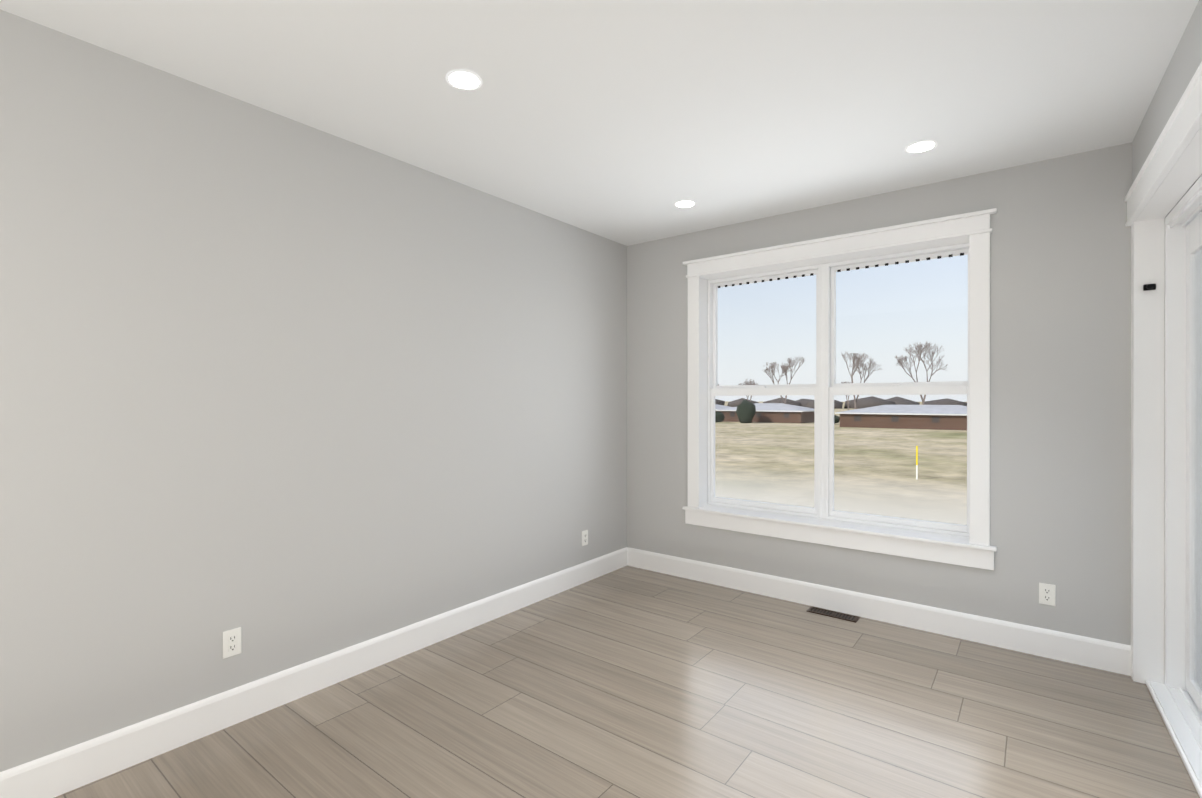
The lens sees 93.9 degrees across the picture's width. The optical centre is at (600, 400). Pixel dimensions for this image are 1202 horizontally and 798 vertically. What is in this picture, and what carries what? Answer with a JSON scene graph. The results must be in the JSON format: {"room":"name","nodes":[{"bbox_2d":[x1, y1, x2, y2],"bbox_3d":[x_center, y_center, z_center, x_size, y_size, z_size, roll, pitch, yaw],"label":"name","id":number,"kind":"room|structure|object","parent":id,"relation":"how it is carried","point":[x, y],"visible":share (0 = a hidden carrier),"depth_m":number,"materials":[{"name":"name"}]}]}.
{"room":"empty room","nodes":[
{"label":"empty room","id":0,"kind":"room"},
{"bbox_2d":[0,9,626,771],"bbox_3d":[-1.341,0.041,2.968,0.200,2.740,5.450,0,0,38],"label":"wall","id":1,"kind":"structure","parent":0,"point":[284,393],"depth_m":2.50,"materials":[{"name":"grey paint"}]},
{"bbox_2d":[223,627,240,658],"bbox_3d":[-1.610,1.056,2.450,0.009,0.116,0.072,0,0,38],"label":"electrical outlet","id":2,"kind":"object","parent":1,"relation":"attached to","point":[232,642],"visible":1,"depth_m":2.45,"materials":[{"name":"white plastic"}]},
{"bbox_2d":[0,547,627,797],"bbox_3d":[-1.286,1.335,2.863,0.016,0.152,4.950,0,0,38],"label":"baseboard","id":3,"kind":"structure","parent":1,"relation":"attached to","point":[58,773],"depth_m":2.52,"materials":[{"name":"white paint"}]},
{"bbox_2d":[582,530,587,545],"bbox_3d":[-0.124,1.067,4.370,0.009,0.116,0.072,0,0,38],"label":"electrical outlet","id":4,"kind":"object","parent":1,"relation":"attached to","point":[585,537],"visible":1,"depth_m":4.37,"materials":[{"name":"white plastic"}]},
{"bbox_2d":[0,0,1198,245],"bbox_3d":[0.126,-1.403,1.831,3.910,0.150,5.450,0,0,38],"label":"ceiling","id":5,"kind":"structure","parent":0,"point":[628,122],"depth_m":2.35,"materials":[{"name":"white paint"}]},
{"bbox_2d":[445,69,482,89],"bbox_3d":[-0.565,-1.325,2.318,0.150,0.006,0.150,0,0,38],"label":"recessed light","id":6,"kind":"object","parent":5,"relation":"in","point":[462,79],"visible":1,"depth_m":2.31,"materials":[{"name":"white paint"}]},
{"bbox_2d":[674,200,695,207],"bbox_3d":[0.567,-1.327,3.781,0.150,0.006,0.150,0,0,38],"label":"recessed light","id":7,"kind":"object","parent":5,"relation":"in","point":[685,203],"visible":1,"depth_m":3.77,"materials":[{"name":"white paint"}]},
{"bbox_2d":[905,140,937,152],"bbox_3d":[1.670,-1.326,2.928,0.150,0.006,0.150,0,0,38],"label":"recessed light","id":8,"kind":"object","parent":5,"relation":"in","point":[920,146],"visible":1,"depth_m":2.92,"materials":[{"name":"white paint"}]},
{"bbox_2d":[54,565,1199,797],"bbox_3d":[0.126,1.472,1.834,3.910,0.120,5.450,0,0,38],"label":"floor","id":9,"kind":"structure","parent":0,"point":[630,683],"depth_m":2.48,"materials":[{"name":"brown wood"}]},
{"bbox_2d":[807,606,859,621],"bbox_3d":[1.530,1.407,3.702,0.310,0.006,0.105,0,0,38],"label":"floor vent","id":10,"kind":"object","parent":9,"relation":"in","point":[834,614],"visible":1,"depth_m":3.69,"materials":[{"name":"brown metal"}]},
{"bbox_2d":[627,142,1131,644],"bbox_3d":[1.662,0.040,3.900,3.410,2.740,0.300,0,0,38],"label":"wall","id":11,"kind":"structure","parent":0,"point":[1061,376],"depth_m":3.17,"materials":[{"name":"grey paint"}]},
{"bbox_2d":[682,208,996,569],"bbox_3d":[1.545,-0.064,3.943,2.036,2.077,0.315,0,0,38],"label":"window unit","id":12,"kind":"structure","parent":11,"relation":"in","point":[825,389],"depth_m":3.87,"materials":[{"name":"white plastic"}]},
{"bbox_2d":[627,547,1130,675],"bbox_3d":[1.477,1.334,3.845,3.154,0.152,0.016,0,0,38],"label":"baseboard","id":13,"kind":"structure","parent":11,"relation":"attached to","point":[1114,657],"depth_m":3.49,"materials":[{"name":"white paint"}]},
{"bbox_2d":[1039,583,1055,605],"bbox_3d":[2.458,1.066,3.090,0.072,0.116,0.009,0,0,38],"label":"electrical outlet","id":14,"kind":"object","parent":11,"relation":"attached to","point":[1047,594],"visible":1,"depth_m":3.09,"materials":[{"name":"white plastic"}]},
{"bbox_2d":[1132,0,1201,520],"bbox_3d":[1.367,0.043,0.815,0.378,2.740,4.955,0,0,38],"label":"wall","id":15,"kind":"structure","parent":0,"point":[1183,65],"depth_m":2.22,"materials":[{"name":"grey paint"}]},
{"bbox_2d":[1124,61,1201,683],"bbox_3d":[1.976,0.182,1.790,0.208,2.460,2.652,0,0,38],"label":"door frame","id":16,"kind":"structure","parent":15,"relation":"attached to","point":[1169,174],"depth_m":2.78,"materials":[{"name":"white paint"}]},
{"bbox_2d":[1143,175,1201,797],"bbox_3d":[2.068,0.258,1.758,0.268,2.308,2.440,0,0,38],"label":"sliding door","id":17,"kind":"structure","parent":15,"relation":"in","point":[1177,696],"depth_m":2.67,"materials":[{"name":"white plastic"}]},
{"label":"outside","id":18,"kind":"structure","parent":0,"visible":0},
{"bbox_2d":[715,342,966,524],"bbox_3d":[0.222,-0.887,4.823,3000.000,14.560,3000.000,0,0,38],"label":"scenery","id":19,"kind":"structure","parent":18,"point":[906,471],"depth_m":36.68,"materials":[{"name":"beige"}]}
]}

